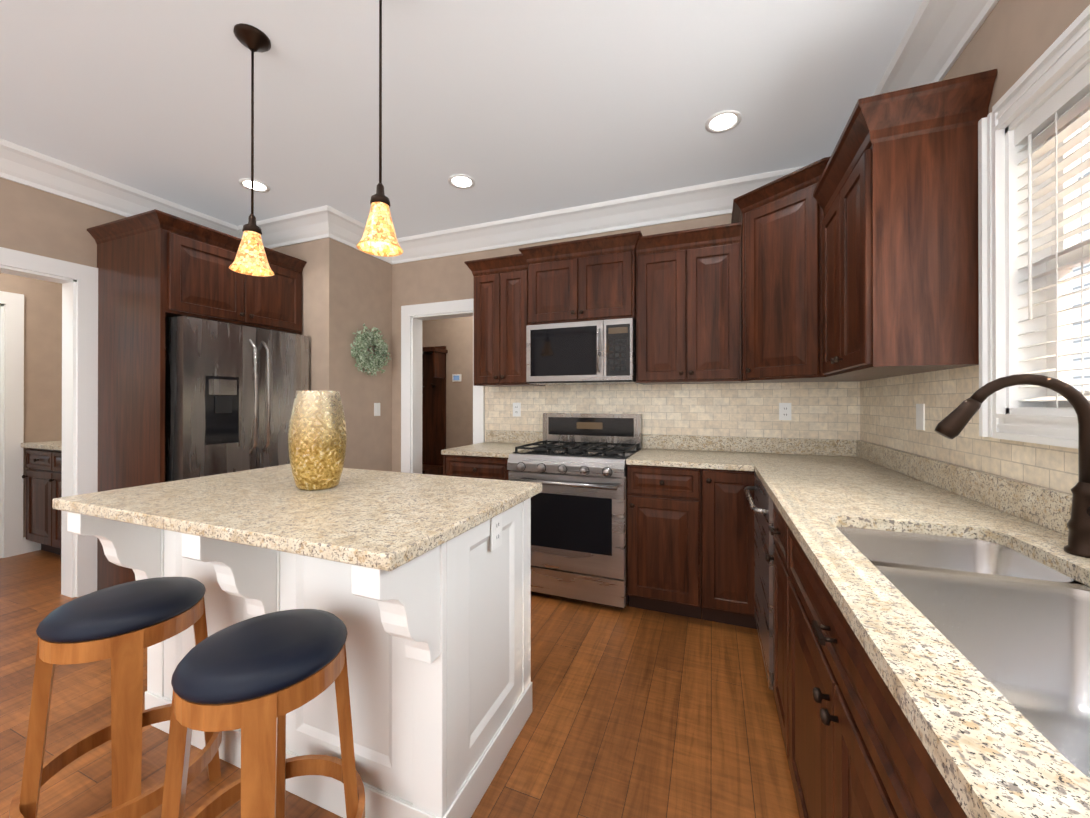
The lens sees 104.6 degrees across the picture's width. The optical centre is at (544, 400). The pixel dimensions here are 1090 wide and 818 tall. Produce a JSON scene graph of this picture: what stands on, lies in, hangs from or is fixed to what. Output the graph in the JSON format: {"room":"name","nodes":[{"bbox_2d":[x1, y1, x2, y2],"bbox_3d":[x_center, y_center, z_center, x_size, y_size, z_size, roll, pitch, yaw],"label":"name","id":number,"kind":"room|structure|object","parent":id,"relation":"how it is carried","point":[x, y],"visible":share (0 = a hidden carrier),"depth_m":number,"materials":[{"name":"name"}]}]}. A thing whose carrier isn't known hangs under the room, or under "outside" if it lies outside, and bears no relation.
{"room":"kitchen","nodes":[
{"label":"kitchen","id":0,"kind":"room"},
{"bbox_2d":[0,272,61,536],"bbox_3d":[-4.635,-0.094,2.891,0.140,2.710,2.880,0,0,22],"label":"wall","id":1,"kind":"structure","parent":0,"point":[42,360],"depth_m":3.56,"materials":[{"name":"beige paint"}]},
{"bbox_2d":[23,537,40,553],"bbox_3d":[-4.206,1.198,3.761,0.016,0.130,0.600,0,0,22],"label":"baseboard","id":2,"kind":"structure","parent":1,"relation":"attached to","point":[29,546],"depth_m":3.51,"materials":[{"name":"white wood"}]},
{"bbox_2d":[0,177,125,267],"bbox_3d":[-3.612,-0.099,1.400,0.140,2.710,4.960,0,0,22],"label":"wall","id":3,"kind":"structure","parent":0,"point":[35,221],"depth_m":2.60,"materials":[{"name":"beige paint"}]},
{"bbox_2d":[0,247,97,597],"bbox_3d":[-3.318,0.188,2.116,0.160,2.140,1.530,0,0,22],"label":"door frame","id":4,"kind":"structure","parent":3,"relation":"attached to","point":[79,282],"depth_m":2.75,"materials":[{"name":"white wood"}]},
{"bbox_2d":[0,138,235,236],"bbox_3d":[-3.453,-1.371,1.416,0.148,0.165,4.820,0,0,22],"label":"crown molding","id":5,"kind":"structure","parent":3,"relation":"attached to","point":[19,164],"depth_m":2.69,"materials":[{"name":"white wood"}]},
{"bbox_2d":[272,238,391,470],"bbox_3d":[-2.101,-0.092,3.845,1.150,2.710,0.700,0,0,22],"label":"wall bump-out","id":6,"kind":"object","parent":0,"point":[346,291],"visible":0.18,"depth_m":3.50,"materials":[{"name":"beige paint"}]},
{"bbox_2d":[350,323,390,376],"bbox_3d":[-1.498,-0.434,3.667,0.095,0.455,0.457,0,0,22],"label":"wreath","id":7,"kind":"object","parent":6,"relation":"attached to","point":[364,360],"visible":1,"depth_m":3.63,"materials":[{"name":"green plant"}]},
{"bbox_2d":[374,403,379,415],"bbox_3d":[-1.504,0.077,3.780,0.008,0.116,0.072,0,0,22],"label":"switch plate","id":8,"kind":"object","parent":6,"relation":"attached to","point":[376,409],"visible":1,"depth_m":3.77,"materials":[{"name":"white plastic"}]},
{"bbox_2d":[0,550,799,817],"bbox_3d":[-0.354,1.286,1.278,9.605,0.060,7.140,0,0,22],"label":"floor","id":9,"kind":"structure","parent":0,"point":[639,713],"depth_m":1.64,"materials":[{"name":"brown wood"}]},
{"bbox_2d":[22,449,48,551],"bbox_3d":[-3.983,0.822,3.693,0.440,0.880,0.617,0,0,22],"label":"base cabinet","id":10,"kind":"object","parent":9,"relation":"on","point":[43,476],"depth_m":3.42,"materials":[{"name":"brown wood"}]},
{"bbox_2d":[21,441,61,452],"bbox_3d":[-3.579,0.364,3.521,1.340,0.034,0.642,0,0,22],"label":"countertop","id":11,"kind":"structure","parent":10,"relation":"on","point":[48,444],"depth_m":3.39,"materials":[{"name":"beige stone"}]},
{"bbox_2d":[49,449,61,554],"bbox_3d":[-3.577,0.822,3.532,0.434,0.880,0.617,0,0,22],"label":"base cabinet","id":12,"kind":"object","parent":9,"relation":"on","point":[55,455],"depth_m":3.31,"materials":[{"name":"brown wood"}]},
{"bbox_2d":[9,577,221,817],"bbox_3d":[-1.261,0.921,1.278,0.450,0.670,0.450,0,0,22],"label":"stool","id":13,"kind":"object","parent":9,"relation":"on","point":[122,626],"visible":0.92,"depth_m":1.15,"materials":[{"name":"brown wood"}]},
{"bbox_2d":[87,209,306,590],"bbox_3d":[-2.460,0.069,3.074,0.764,2.385,0.992,0,0,22],"label":"surround","id":14,"kind":"object","parent":9,"relation":"on","point":[155,267],"visible":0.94,"depth_m":2.69,"materials":[{"name":"brown wood"}]},
{"bbox_2d":[165,316,308,481],"bbox_3d":[-2.370,0.374,3.085,0.868,1.775,0.860,0,0,22],"label":"fridge","id":15,"kind":"object","parent":9,"relation":"on","point":[230,391],"visible":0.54,"depth_m":2.78,"materials":[{"name":"silver metal"}]},
{"bbox_2d":[161,609,364,817],"bbox_3d":[-0.694,0.920,1.054,0.448,0.670,0.448,0,0,22],"label":"stool","id":16,"kind":"object","parent":9,"relation":"on","point":[256,679],"visible":1,"depth_m":0.96,"materials":[{"name":"black leather"}]},
{"bbox_2d":[67,496,532,817],"bbox_3d":[-0.848,0.815,1.577,1.388,0.884,0.830,0,0,22],"label":"kitchen island","id":17,"kind":"object","parent":9,"relation":"on","point":[418,585],"depth_m":1.30,"materials":[{"name":"white paint"}]},
{"bbox_2d":[52,464,541,575],"bbox_3d":[-0.850,0.353,1.585,1.460,0.037,0.880,0,0,22],"label":"island countertop","id":18,"kind":"structure","parent":17,"relation":"on","point":[372,520],"depth_m":1.31,"materials":[{"name":"beige stone"}]},
{"bbox_2d":[288,390,346,490],"bbox_3d":[-0.876,0.148,1.628,0.200,0.372,0.200,0,0,22],"label":"vase","id":19,"kind":"object","parent":18,"relation":"on","point":[317,437],"visible":1,"depth_m":1.55,"materials":[{"name":"gold metal"}]},
{"bbox_2d":[491,513,501,550],"bbox_3d":[-0.164,0.441,1.431,0.008,0.114,0.070,0,0,22],"label":"outlet","id":20,"kind":"object","parent":17,"relation":"attached to","point":[496,522],"depth_m":1.42,"materials":[{"name":"white plastic"}]},
{"bbox_2d":[422,346,447,474],"bbox_3d":[-1.599,0.292,5.181,0.660,1.950,0.417,0,0,22],"label":"hall tree","id":21,"kind":"object","parent":9,"relation":"on","point":[433,402],"visible":0.48,"depth_m":5.28,"materials":[{"name":"brown wood"}]},
{"bbox_2d":[443,454,509,479],"bbox_3d":[-0.364,0.821,3.165,0.530,0.882,0.614,0,0,22],"label":"base cabinet","id":22,"kind":"object","parent":9,"relation":"on","point":[453,464],"depth_m":2.88,"materials":[{"name":"brown wood"}]},
{"bbox_2d":[441,442,540,457],"bbox_3d":[-0.364,0.363,3.172,0.535,0.032,0.649,0,0,22],"label":"countertop","id":23,"kind":"structure","parent":22,"relation":"on","point":[485,449],"depth_m":2.96,"materials":[{"name":"beige stone"}]},
{"bbox_2d":[507,413,641,607],"bbox_3d":[0.223,0.678,2.886,0.760,1.165,0.728,0,0,22],"label":"range","id":24,"kind":"object","parent":9,"relation":"on","point":[575,464],"visible":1,"depth_m":2.60,"materials":[{"name":"silver metal"}]},
{"bbox_2d":[627,466,704,619],"bbox_3d":[0.789,0.819,2.709,0.417,0.882,0.614,0,0,22],"label":"base cabinet","id":25,"kind":"object","parent":9,"relation":"on","point":[666,504],"depth_m":2.43,"materials":[{"name":"brown wood"}]},
{"bbox_2d":[626,446,752,473],"bbox_3d":[0.915,0.361,2.666,0.683,0.032,0.649,0,0,22],"label":"countertop","id":26,"kind":"structure","parent":25,"relation":"on","point":[683,459],"depth_m":2.47,"materials":[{"name":"beige stone"}]},
{"bbox_2d":[705,470,752,627],"bbox_3d":[1.122,0.819,2.577,0.299,0.882,0.614,0,0,22],"label":"base cabinet","id":27,"kind":"object","parent":9,"relation":"on","point":[728,493],"depth_m":2.30,"materials":[{"name":"brown wood"}]},
{"bbox_2d":[753,470,764,664],"bbox_3d":[1.294,0.817,1.855,0.617,0.882,0.641,0,0,22],"label":"base cabinet","id":28,"kind":"object","parent":9,"relation":"on","point":[758,486],"depth_m":2.02,"materials":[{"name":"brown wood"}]},
{"bbox_2d":[744,472,774,689],"bbox_3d":[1.265,0.817,1.869,0.667,0.881,0.637,0,0,22],"label":"dishwasher","id":29,"kind":"object","parent":28,"relation":"in","point":[758,503],"depth_m":1.97,"materials":[{"name":"silver metal"}]},
{"bbox_2d":[765,490,920,817],"bbox_3d":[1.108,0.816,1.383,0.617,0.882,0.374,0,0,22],"label":"base cabinet","id":30,"kind":"object","parent":9,"relation":"on","point":[841,766],"depth_m":0.99,"materials":[{"name":"brown wood"}]},
{"bbox_2d":[749,454,1089,817],"bbox_3d":[0.912,0.356,0.860,0.639,0.032,4.010,0,0,22],"label":"countertop","id":31,"kind":"structure","parent":30,"relation":"on","point":[990,755],"depth_m":0.65,"materials":[{"name":"beige stone"}]},
{"bbox_2d":[813,522,1089,817],"bbox_3d":[0.835,0.481,0.732,0.430,0.243,1.007,0,0,22],"label":"sink","id":32,"kind":"object","parent":31,"relation":"in","point":[1022,616],"depth_m":0.86,"materials":[{"name":"white ceramic"}]},
{"bbox_2d":[934,374,1089,557],"bbox_3d":[1.081,0.138,0.947,0.298,0.402,0.123,0,0,22],"label":"faucet","id":33,"kind":"object","parent":31,"relation":"on","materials":[{"name":"brown metal"}]},
{"bbox_2d":[422,316,472,448],"bbox_3d":[-0.714,-0.088,5.135,2.700,2.710,0.140,0,0,22],"label":"wall","id":34,"kind":"structure","parent":0,"point":[454,336],"depth_m":5.19,"materials":[{"name":"beige paint"}]},
{"bbox_2d":[452,374,460,381],"bbox_3d":[-1.087,-0.283,5.198,0.120,0.090,0.020,0,0,22],"label":"thermostat","id":35,"kind":"object","parent":34,"relation":"attached to","point":[456,377],"visible":0.96,"depth_m":5.19,"materials":[{"name":"white plastic"}]},
{"bbox_2d":[0,0,922,237],"bbox_3d":[-1.749,-1.482,1.838,6.605,0.060,7.140,0,0,22],"label":"ceiling","id":36,"kind":"structure","parent":0,"point":[514,108],"depth_m":2.00,"materials":[{"name":"white paint"}]},
{"bbox_2d":[229,23,273,276],"bbox_3d":[-1.168,-0.985,1.682,0.150,0.934,0.150,0,0,22],"label":"pendant light","id":37,"kind":"object","parent":36,"relation":"hanging from","point":[251,258],"visible":1,"depth_m":1.67,"materials":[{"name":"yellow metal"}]},
{"bbox_2d":[239,178,269,192],"bbox_3d":[-1.950,-1.445,2.832,0.176,0.008,0.176,0,0,22],"label":"recessed light","id":38,"kind":"object","parent":36,"relation":"in","point":[260,186],"visible":0.92,"depth_m":2.83,"materials":[{"name":"white"}]},
{"bbox_2d":[236,205,347,248],"bbox_3d":[-2.053,-1.366,3.374,1.008,0.165,0.148,0,0,22],"label":"crown molding","id":39,"kind":"structure","parent":36,"relation":"attached to","point":[322,222],"depth_m":3.33,"materials":[{"name":"white wood"}]},
{"bbox_2d":[336,214,391,260],"bbox_3d":[-1.523,-1.365,3.545,0.148,0.165,0.540,0,0,22],"label":"crown molding","id":40,"kind":"structure","parent":36,"relation":"attached to","point":[354,229],"depth_m":3.44,"materials":[{"name":"white wood"}]},
{"bbox_2d":[356,0,402,256],"bbox_3d":[-0.563,-0.986,1.443,0.150,0.934,0.150,0,0,22],"label":"pendant light","id":41,"kind":"object","parent":36,"relation":"hanging from","point":[379,237],"visible":1,"depth_m":1.43,"materials":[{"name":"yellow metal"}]},
{"bbox_2d":[448,174,474,188],"bbox_3d":[-0.549,-1.446,2.783,0.176,0.008,0.176,0,0,22],"label":"recessed light","id":42,"kind":"object","parent":36,"relation":"in","point":[460,181],"visible":1,"depth_m":2.78,"materials":[{"name":"white"}]},
{"bbox_2d":[705,110,741,132],"bbox_3d":[0.925,-1.447,2.188,0.176,0.008,0.176,0,0,22],"label":"recessed light","id":43,"kind":"object","parent":36,"relation":"in","point":[723,121],"visible":1,"depth_m":2.19,"materials":[{"name":"white"}]},
{"bbox_2d":[392,213,731,471],"bbox_3d":[0.287,-0.093,3.351,3.935,2.710,0.140,0,0,22],"label":"wall","id":44,"kind":"structure","parent":0,"point":[443,279],"depth_m":3.79,"materials":[{"name":"beige paint"}]},
{"bbox_2d":[401,298,484,473],"bbox_3d":[-0.896,0.193,3.808,0.869,2.140,0.160,0,0,22],"label":"door frame","id":45,"kind":"structure","parent":44,"relation":"attached to","point":[412,316],"depth_m":3.87,"materials":[{"name":"white"}]},
{"bbox_2d":[468,249,544,386],"bbox_3d":[-0.278,-0.604,3.318,0.477,0.972,0.335,0,0,22],"label":"upper cabinet","id":46,"kind":"object","parent":44,"relation":"attached to","point":[499,331],"depth_m":3.17,"materials":[{"name":"brown wood"}]},
{"bbox_2d":[524,231,635,328],"bbox_3d":[0.294,-0.819,3.068,0.762,0.544,0.380,0,0,22],"label":"upper cabinet","id":47,"kind":"object","parent":44,"relation":"attached to","point":[589,279],"depth_m":2.88,"materials":[{"name":"brown wood"}]},
{"bbox_2d":[526,318,638,384],"bbox_3d":[0.282,-0.333,3.039,0.752,0.418,0.440,0,0,22],"label":"microwave","id":48,"kind":"object","parent":47,"relation":"attached to","point":[599,352],"visible":0.96,"depth_m":2.86,"materials":[{"name":"silver metal"}]},
{"bbox_2d":[384,165,806,263],"bbox_3d":[0.158,-1.366,3.251,3.490,0.165,0.148,0,0,22],"label":"crown molding","id":49,"kind":"structure","parent":44,"relation":"attached to","point":[716,198],"depth_m":3.18,"materials":[{"name":"white wood"}]},
{"bbox_2d":[485,381,856,441],"bbox_3d":[0.718,0.114,3.101,2.640,0.505,0.008,0,0,22],"label":"tile backsplash","id":50,"kind":"structure","parent":44,"relation":"attached to","point":[819,410],"depth_m":2.95,"materials":[{"name":"tile"}]},
{"bbox_2d":[513,403,520,416],"bbox_3d":[-0.233,0.073,3.470,0.070,0.114,0.007,0,0,22],"label":"outlet","id":51,"kind":"object","parent":50,"relation":"attached to","point":[516,406],"depth_m":3.47,"materials":[{"name":"white plastic"}]},
{"bbox_2d":[779,403,790,419],"bbox_3d":[1.571,0.071,2.756,0.070,0.114,0.007,0,0,22],"label":"outlet","id":52,"kind":"object","parent":50,"relation":"attached to","point":[784,411],"depth_m":2.75,"materials":[{"name":"white plastic"}]},
{"bbox_2d":[486,430,856,457],"bbox_3d":[0.714,0.295,3.084,2.604,0.102,0.020,0,0,22],"label":"backsplash","id":53,"kind":"structure","parent":44,"relation":"attached to","point":[650,441],"depth_m":2.86,"materials":[{"name":"beige stone"}]},
{"bbox_2d":[636,217,739,384],"bbox_3d":[0.958,-0.606,2.829,0.637,0.972,0.335,0,0,22],"label":"upper cabinet","id":54,"kind":"object","parent":44,"relation":"attached to","point":[688,281],"depth_m":2.67,"materials":[{"name":"brown wood"}]},
{"bbox_2d":[736,157,887,382],"bbox_3d":[1.525,-0.671,2.453,0.685,1.100,0.617,0,0,22],"label":"upper cabinet","id":55,"kind":"object","parent":44,"relation":"attached to","point":[780,218],"depth_m":2.33,"materials":[{"name":"brown wood"}]},
{"bbox_2d":[942,0,1089,584],"bbox_3d":[0.984,-0.103,-0.043,0.140,2.710,5.660,0,0,22],"label":"wall","id":56,"kind":"structure","parent":0,"point":[1011,41],"depth_m":1.29,"materials":[{"name":"beige paint"}]},
{"bbox_2d":[820,73,995,380],"bbox_3d":[1.449,-0.598,1.787,0.335,0.950,0.672,0,0,22],"label":"upper cabinet","id":57,"kind":"object","parent":56,"relation":"attached to","point":[853,257],"depth_m":1.49,"materials":[{"name":"brown wood"}]},
{"bbox_2d":[873,0,998,95],"bbox_3d":[0.877,-1.375,0.078,0.148,0.165,5.520,0,0,22],"label":"crown molding","id":58,"kind":"structure","parent":56,"relation":"attached to","point":[940,34],"depth_m":1.61,"materials":[{"name":"white wood"}]},
{"bbox_2d":[857,440,1052,529],"bbox_3d":[1.199,0.289,0.746,0.020,0.102,4.010,0,0,22],"label":"backsplash","id":59,"kind":"structure","parent":56,"relation":"attached to","point":[1031,503],"depth_m":1.47,"materials":[{"name":"beige stone"}]},
{"bbox_2d":[857,365,1077,494],"bbox_3d":[1.218,0.107,0.745,0.008,0.505,4.020,0,0,22],"label":"tile backsplash","id":60,"kind":"structure","parent":56,"relation":"attached to","point":[881,412],"depth_m":1.64,"materials":[{"name":"tile"}]},
{"bbox_2d":[916,404,924,429],"bbox_3d":[1.647,0.070,1.850,0.005,0.115,0.070,0,0,22],"label":"outlet","id":61,"kind":"object","parent":60,"relation":"attached to","point":[920,408],"depth_m":1.84,"materials":[{"name":"white plastic"}]},
{"bbox_2d":[978,5,1089,448],"bbox_3d":[1.252,-0.411,0.673,0.170,1.054,1.522,0,0,22],"label":"window","id":62,"kind":"structure","parent":56,"relation":"in","point":[1062,60],"depth_m":1.30,"materials":[{"name":"white wood"}]},
{"bbox_2d":[1014,62,1089,408],"bbox_3d":[1.235,-0.403,0.680,0.070,0.877,1.328,0,0,22],"label":"window blinds","id":63,"kind":"object","parent":62,"relation":"attached to","point":[1068,101],"visible":0.88,"depth_m":1.16,"materials":[{"name":"white plastic"}]},
{"label":"outside","id":64,"kind":"structure","parent":0,"visible":0},
{"bbox_2d":[1072,121,1089,390],"bbox_3d":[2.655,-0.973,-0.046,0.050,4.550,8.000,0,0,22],"label":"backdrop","id":65,"kind":"structure","parent":64,"point":[1076,284],"depth_m":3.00,"materials":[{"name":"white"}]}
]}

